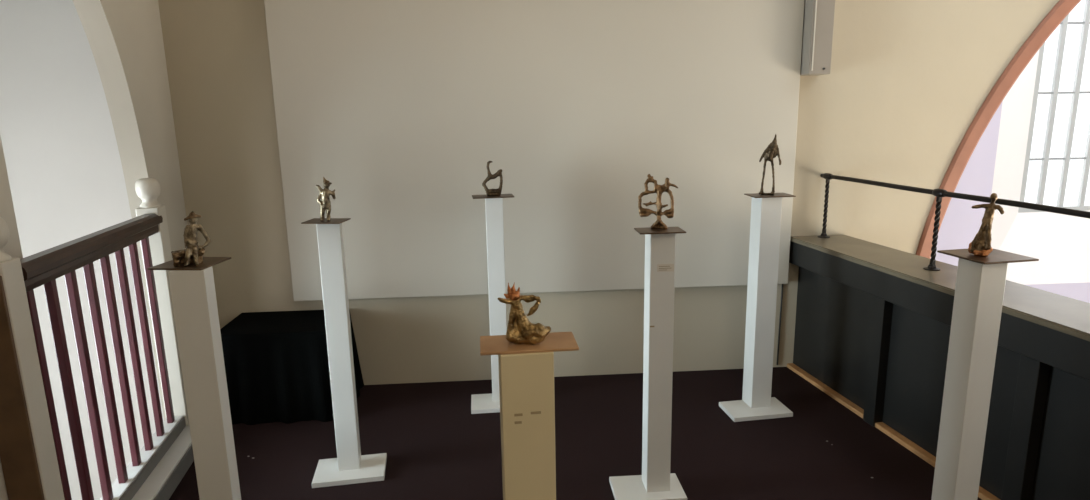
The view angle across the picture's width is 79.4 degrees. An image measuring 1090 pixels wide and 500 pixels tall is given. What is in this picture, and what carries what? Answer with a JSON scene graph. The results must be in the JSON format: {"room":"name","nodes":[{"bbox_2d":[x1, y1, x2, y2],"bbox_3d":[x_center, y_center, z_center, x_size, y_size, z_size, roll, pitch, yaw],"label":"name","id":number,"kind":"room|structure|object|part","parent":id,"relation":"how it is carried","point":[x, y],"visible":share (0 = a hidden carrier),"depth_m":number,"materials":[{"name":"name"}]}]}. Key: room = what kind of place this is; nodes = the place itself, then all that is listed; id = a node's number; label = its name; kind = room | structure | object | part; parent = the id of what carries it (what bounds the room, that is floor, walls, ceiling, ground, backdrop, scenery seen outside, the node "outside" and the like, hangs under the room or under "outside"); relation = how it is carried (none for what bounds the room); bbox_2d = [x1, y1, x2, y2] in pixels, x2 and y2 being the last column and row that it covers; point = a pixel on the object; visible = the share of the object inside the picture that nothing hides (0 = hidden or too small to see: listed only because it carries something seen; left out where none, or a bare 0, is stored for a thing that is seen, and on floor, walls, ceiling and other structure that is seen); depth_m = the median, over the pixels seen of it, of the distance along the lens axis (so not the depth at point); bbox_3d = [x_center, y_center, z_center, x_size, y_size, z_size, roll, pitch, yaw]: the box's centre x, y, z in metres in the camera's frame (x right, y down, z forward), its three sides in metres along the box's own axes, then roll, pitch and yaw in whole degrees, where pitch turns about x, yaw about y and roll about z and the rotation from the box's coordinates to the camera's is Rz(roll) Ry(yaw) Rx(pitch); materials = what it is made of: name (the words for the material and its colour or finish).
{"room":"art gallery","nodes":[
{"label":"art gallery","id":0,"kind":"room"},
{"bbox_2d":[0,0,163,499],"bbox_3d":[-3.021,0.075,3.944,1.590,5.050,0.100,-3,12,-10],"label":"wall","id":1,"kind":"structure","parent":0,"point":[62,156],"depth_m":3.83,"materials":[{"name":"white paint"}]},
{"bbox_2d":[0,0,186,499],"bbox_3d":[-1.473,0.773,0.464,0.110,5.050,7.145,-3,12,-10],"label":"wall","id":2,"kind":"structure","parent":0,"point":[125,37],"depth_m":3.29,"materials":[{"name":"paint"}]},
{"bbox_2d":[169,367,981,499],"bbox_3d":[0.584,1.525,1.012,4.045,0.120,7.125,-3,12,-10],"label":"floor","id":3,"kind":"structure","parent":0,"point":[435,448],"depth_m":3.29,"materials":[{"name":"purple carpet"}]},
{"bbox_2d":[0,178,193,499],"bbox_3d":[-1.763,0.447,2.726,0.182,1.375,1.362,-3,12,-10],"label":"balustrade","id":4,"kind":"object","parent":3,"relation":"on","point":[32,460],"visible":0.98,"depth_m":2.58,"materials":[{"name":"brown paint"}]},
{"bbox_3d":[-1.682,0.639,2.140,0.100,1.235,0.100,-3,12,-10],"label":"newel post","id":5,"kind":"part","parent":4,"relation":"part of","materials":[{"name":"beige paint"}]},
{"bbox_3d":[-1.802,-0.021,2.649,0.088,0.093,1.165,-3,12,-10],"label":"handrail","id":6,"kind":"part","parent":4,"relation":"part of","materials":[{"name":"brown wood"}]},
{"bbox_3d":[-1.792,1.001,2.839,0.084,0.055,1.145,-3,12,-10],"label":"rail","id":7,"kind":"part","parent":4,"relation":"part of","materials":[{"name":"grey paint"}]},
{"bbox_3d":[-1.918,0.347,3.327,0.100,1.139,0.100,-3,12,-10],"label":"newel post","id":8,"kind":"part","parent":4,"relation":"part of","materials":[{"name":"beige paint"}]},
{"bbox_2d":[147,257,240,499],"bbox_3d":[-1.085,0.636,2.175,0.320,1.206,0.269,-2,12,-6],"label":"pedestal","id":9,"kind":"object","parent":3,"relation":"on","point":[192,286],"visible":0.86,"depth_m":2.07,"materials":[{"name":"white paint"}]},
{"bbox_3d":[-1.124,0.042,2.084,0.175,0.006,0.165,0,12,6],"label":"plate","id":10,"kind":"part","parent":9,"relation":"part of","materials":[{"name":"brown metal"}]},
{"bbox_2d":[171,211,210,266],"bbox_3d":[-1.104,-0.036,2.046,0.115,0.166,0.071,-7,13,-28],"label":"bronze sculpture","id":11,"kind":"object","parent":9,"relation":"on","point":[194,252],"visible":1,"depth_m":2.04,"materials":[{"name":"brown metal"}]},
{"bbox_3d":[-1.116,0.020,2.060,0.094,0.051,0.052,-8,13,-28],"label":"block seat","id":12,"kind":"part","parent":11,"relation":"part of","materials":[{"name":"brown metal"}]},
{"bbox_2d":[220,310,363,424],"bbox_3d":[-1.492,0.661,3.796,0.768,0.501,0.491,-2,12,-4],"label":"draped table","id":13,"kind":"object","parent":3,"relation":"on","point":[276,363],"visible":0.71,"depth_m":3.60,"materials":[{"name":"black fabric"}]},
{"bbox_2d":[301,218,386,487],"bbox_3d":[-0.930,0.463,2.990,0.320,1.206,0.215,-3,12,-9],"label":"pedestal","id":14,"kind":"object","parent":3,"relation":"on","point":[349,467],"visible":1,"depth_m":2.99,"materials":[{"name":"white paint"}]},
{"bbox_2d":[316,177,335,220],"bbox_3d":[-0.951,-0.223,2.860,0.080,0.192,0.038,-5,12,-18],"label":"bronze sculpture","id":15,"kind":"object","parent":14,"relation":"on","point":[324,195],"visible":1,"depth_m":2.85,"materials":[{"name":"gold metal"}]},
{"bbox_3d":[-0.959,-0.127,2.882,0.172,0.006,0.125,0,12,6],"label":"plate","id":16,"kind":"part","parent":14,"relation":"part of","materials":[{"name":"brown metal"}]},
{"bbox_3d":[-0.919,1.041,3.111,0.320,0.025,0.215,-3,12,-9],"label":"floor plate","id":17,"kind":"part","parent":14,"relation":"part of","materials":[{"name":"white paint"}]},
{"bbox_2d":[471,194,513,413],"bbox_3d":[-0.282,0.303,3.690,0.310,1.211,0.216,-2,12,-6],"label":"pedestal","id":18,"kind":"object","parent":3,"relation":"on","point":[480,403],"visible":0.78,"depth_m":3.66,"materials":[{"name":"white paint"}]},
{"bbox_3d":[-0.271,0.884,3.808,0.310,0.025,0.210,-2,12,-6],"label":"floor plate","id":19,"kind":"part","parent":18,"relation":"part of","materials":[{"name":"white paint"}]},
{"bbox_2d":[482,161,502,195],"bbox_3d":[-0.287,-0.388,3.573,0.114,0.195,0.035,-2,12,-4],"label":"bronze sculpture","id":20,"kind":"object","parent":18,"relation":"on","point":[489,192],"visible":1,"depth_m":3.57,"materials":[{"name":"brown metal"}]},
{"bbox_3d":[-0.286,-0.295,3.604,0.225,0.006,0.130,-3,12,-8],"label":"plate","id":21,"kind":"part","parent":18,"relation":"part of","materials":[{"name":"brown metal"}]},
{"bbox_2d":[480,332,578,499],"bbox_3d":[-0.029,0.773,1.425,0.320,1.206,0.210,-2,12,-7],"label":"pedestal","id":22,"kind":"object","parent":3,"relation":"on","point":[526,371],"visible":0.91,"depth_m":1.28,"materials":[{"name":"beige paint"}]},
{"bbox_2d":[497,282,550,343],"bbox_3d":[-0.040,0.124,1.282,0.103,0.124,0.040,-1,12,-2],"label":"bronze sculpture","id":23,"kind":"object","parent":22,"relation":"on","point":[520,330],"visible":1,"depth_m":1.28,"materials":[{"name":"gold metal"}]},
{"bbox_3d":[-0.063,0.080,1.272,0.030,0.037,0.022,-7,13,-27],"label":"crown","id":24,"kind":"part","parent":23,"relation":"part of","materials":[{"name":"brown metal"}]},
{"bbox_3d":[-0.034,0.185,1.306,0.190,0.006,0.098,-2,12,-6],"label":"plate","id":25,"kind":"part","parent":22,"relation":"part of","materials":[{"name":"brown wood"}]},
{"bbox_2d":[609,227,686,499],"bbox_3d":[0.441,0.493,2.787,0.305,1.181,0.200,-2,12,-4],"label":"pedestal","id":26,"kind":"object","parent":3,"relation":"on","point":[656,482],"visible":0.98,"depth_m":2.76,"materials":[{"name":"white paint"}]},
{"bbox_3d":[0.452,1.059,2.905,0.305,0.025,0.200,-2,12,-4],"label":"floor plate","id":27,"kind":"part","parent":26,"relation":"part of","materials":[{"name":"white paint"}]},
{"bbox_2d":[638,174,677,228],"bbox_3d":[0.457,-0.196,2.655,0.157,0.224,0.046,2,12,14],"label":"bronze sculpture","id":28,"kind":"object","parent":26,"relation":"on","point":[658,189],"visible":1,"depth_m":2.64,"materials":[{"name":"brown metal"}]},
{"bbox_3d":[0.462,-0.079,2.650,0.185,0.006,0.125,-2,12,-4],"label":"plate","id":29,"kind":"part","parent":26,"relation":"part of","materials":[{"name":"brown metal"}]},
{"bbox_2d":[719,192,795,421],"bbox_3d":[1.159,0.307,3.557,0.340,1.206,0.235,-3,12,-9],"label":"pedestal","id":30,"kind":"object","parent":3,"relation":"on","point":[757,403],"visible":0.93,"depth_m":3.56,"materials":[{"name":"white paint"}]},
{"bbox_3d":[1.172,0.888,3.663,0.340,0.025,0.205,-3,12,-8],"label":"floor plate","id":31,"kind":"part","parent":30,"relation":"part of","materials":[{"name":"white paint"}]},
{"bbox_2d":[759,134,780,194],"bbox_3d":[1.177,-0.446,3.437,0.111,0.318,0.039,3,12,18],"label":"bronze sculpture","id":32,"kind":"object","parent":30,"relation":"on","point":[772,150],"visible":1,"depth_m":3.42,"materials":[{"name":"brown metal"}]},
{"bbox_2d":[772,134,776,144],"bbox_3d":[1.189,-0.568,3.406,0.029,0.067,0.028,3,12,18],"label":"hood","id":33,"kind":"object","parent":32,"relation":"attached to","point":[774,142],"depth_m":3.40,"materials":[{"name":"brown metal"}]},
{"bbox_3d":[1.188,-0.290,3.475,0.218,0.006,0.150,-2,12,-5],"label":"plate","id":34,"kind":"part","parent":30,"relation":"part of","materials":[{"name":"brown metal"}]},
{"bbox_2d":[787,235,1089,499],"bbox_3d":[2.329,0.978,1.065,0.361,0.868,6.583,-3,12,-10],"label":"parapet","id":35,"kind":"object","parent":3,"relation":"on","point":[873,325],"visible":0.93,"depth_m":3.10,"materials":[{"name":"paint"}]},
{"bbox_3d":[1.694,0.494,3.852,0.020,0.700,0.772,-3,12,-10],"label":"panel","id":36,"kind":"part","parent":35,"relation":"part of","materials":[{"name":"black paint"}]},
{"bbox_3d":[1.857,0.663,3.027,0.020,0.700,0.776,-3,12,-10],"label":"panel","id":37,"kind":"part","parent":35,"relation":"part of","materials":[{"name":"black paint"}]},
{"bbox_2d":[818,173,1089,270],"bbox_3d":[2.301,0.333,1.069,0.073,0.394,6.261,-3,12,-10],"label":"handrail","id":38,"kind":"object","parent":35,"relation":"on","point":[939,193],"visible":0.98,"depth_m":3.16,"materials":[{"name":"black metal"}]},
{"bbox_3d":[1.721,-0.266,4.026,0.023,0.355,0.023,-3,12,-10],"label":"post","id":39,"kind":"part","parent":38,"relation":"part of","materials":[{"name":"metal"}]},
{"bbox_3d":[1.888,-0.091,3.175,0.023,0.355,0.023,-3,12,-10],"label":"post","id":40,"kind":"part","parent":38,"relation":"part of","materials":[{"name":"metal"}]},
{"bbox_3d":[2.298,0.159,1.033,0.025,0.027,6.261,-3,12,-10],"label":"rail","id":41,"kind":"part","parent":38,"relation":"part of","materials":[{"name":"metal"}]},
{"bbox_3d":[2.019,0.833,2.199,0.020,0.700,0.776,-3,12,-10],"label":"panel","id":42,"kind":"part","parent":35,"relation":"part of","materials":[{"name":"black paint"}]},
{"bbox_2d":[931,248,1038,499],"bbox_3d":[1.314,0.611,2.087,0.320,1.206,0.225,-3,12,-10],"label":"pedestal","id":43,"kind":"object","parent":3,"relation":"on","point":[980,281],"visible":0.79,"depth_m":2.00,"materials":[{"name":"white paint"}]},
{"bbox_2d":[968,193,1003,256],"bbox_3d":[1.318,-0.074,1.965,0.064,0.194,0.059,-3,12,-9],"label":"bronze sculpture","id":44,"kind":"object","parent":43,"relation":"on","point":[980,245],"visible":1,"depth_m":1.96,"materials":[{"name":"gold metal"}]},
{"bbox_3d":[1.339,0.017,1.993,0.185,0.006,0.180,-3,12,-10],"label":"plate","id":45,"kind":"part","parent":43,"relation":"part of","materials":[{"name":"brown metal"}]},
{"bbox_2d":[158,0,1058,384],"bbox_3d":[3.515,-0.633,4.197,11.620,8.500,0.120,-2,12,-4],"label":"wall","id":46,"kind":"structure","parent":0,"point":[907,80],"depth_m":3.98,"materials":[{"name":"beige paint"}]},
{"bbox_2d":[264,0,804,300],"bbox_3d":[-0.014,-0.982,3.790,3.030,2.525,0.054,-2,12,-4],"label":"display board","id":47,"kind":"object","parent":46,"relation":"attached to","point":[403,106],"visible":0.89,"depth_m":3.82,"materials":[{"name":"white paint"}]},
{"bbox_2d":[776,284,782,364],"bbox_3d":[1.508,0.476,4.219,0.015,0.552,0.013,-2,12,-4],"label":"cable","id":48,"kind":"object","parent":46,"relation":"attached to","point":[782,284],"visible":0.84,"depth_m":4.21,"materials":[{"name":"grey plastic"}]},
{"bbox_2d":[800,0,834,75],"bbox_3d":[1.560,-1.611,3.716,0.130,1.200,0.159,-2,12,-4],"label":"wall box","id":49,"kind":"object","parent":46,"relation":"attached to","point":[818,21],"visible":0.89,"depth_m":3.74,"materials":[{"name":"grey"}]},
{"bbox_2d":[916,0,1080,258],"bbox_3d":[5.628,0.384,4.491,6.649,6.314,0.044,-2,12,-4],"label":"trim","id":50,"kind":"structure","parent":46,"relation":"attached to","point":[1057,14],"depth_m":4.01,"materials":[{"name":"paint"}]},
{"bbox_2d":[930,50,1089,302],"bbox_3d":[5.365,-1.458,7.993,7.400,8.500,0.480,-2,12,-4],"label":"wall","id":51,"kind":"structure","parent":0,"point":[1060,242],"depth_m":8.13,"materials":[{"name":"white paint"}]},
{"bbox_2d":[1018,0,1089,212],"bbox_3d":[7.085,-2.471,8.047,2.200,4.000,0.042,-2,12,-4],"label":"window","id":52,"kind":"structure","parent":51,"relation":"in","point":[1054,92],"depth_m":8.18,"materials":[{"name":"grey wood"}]}
]}

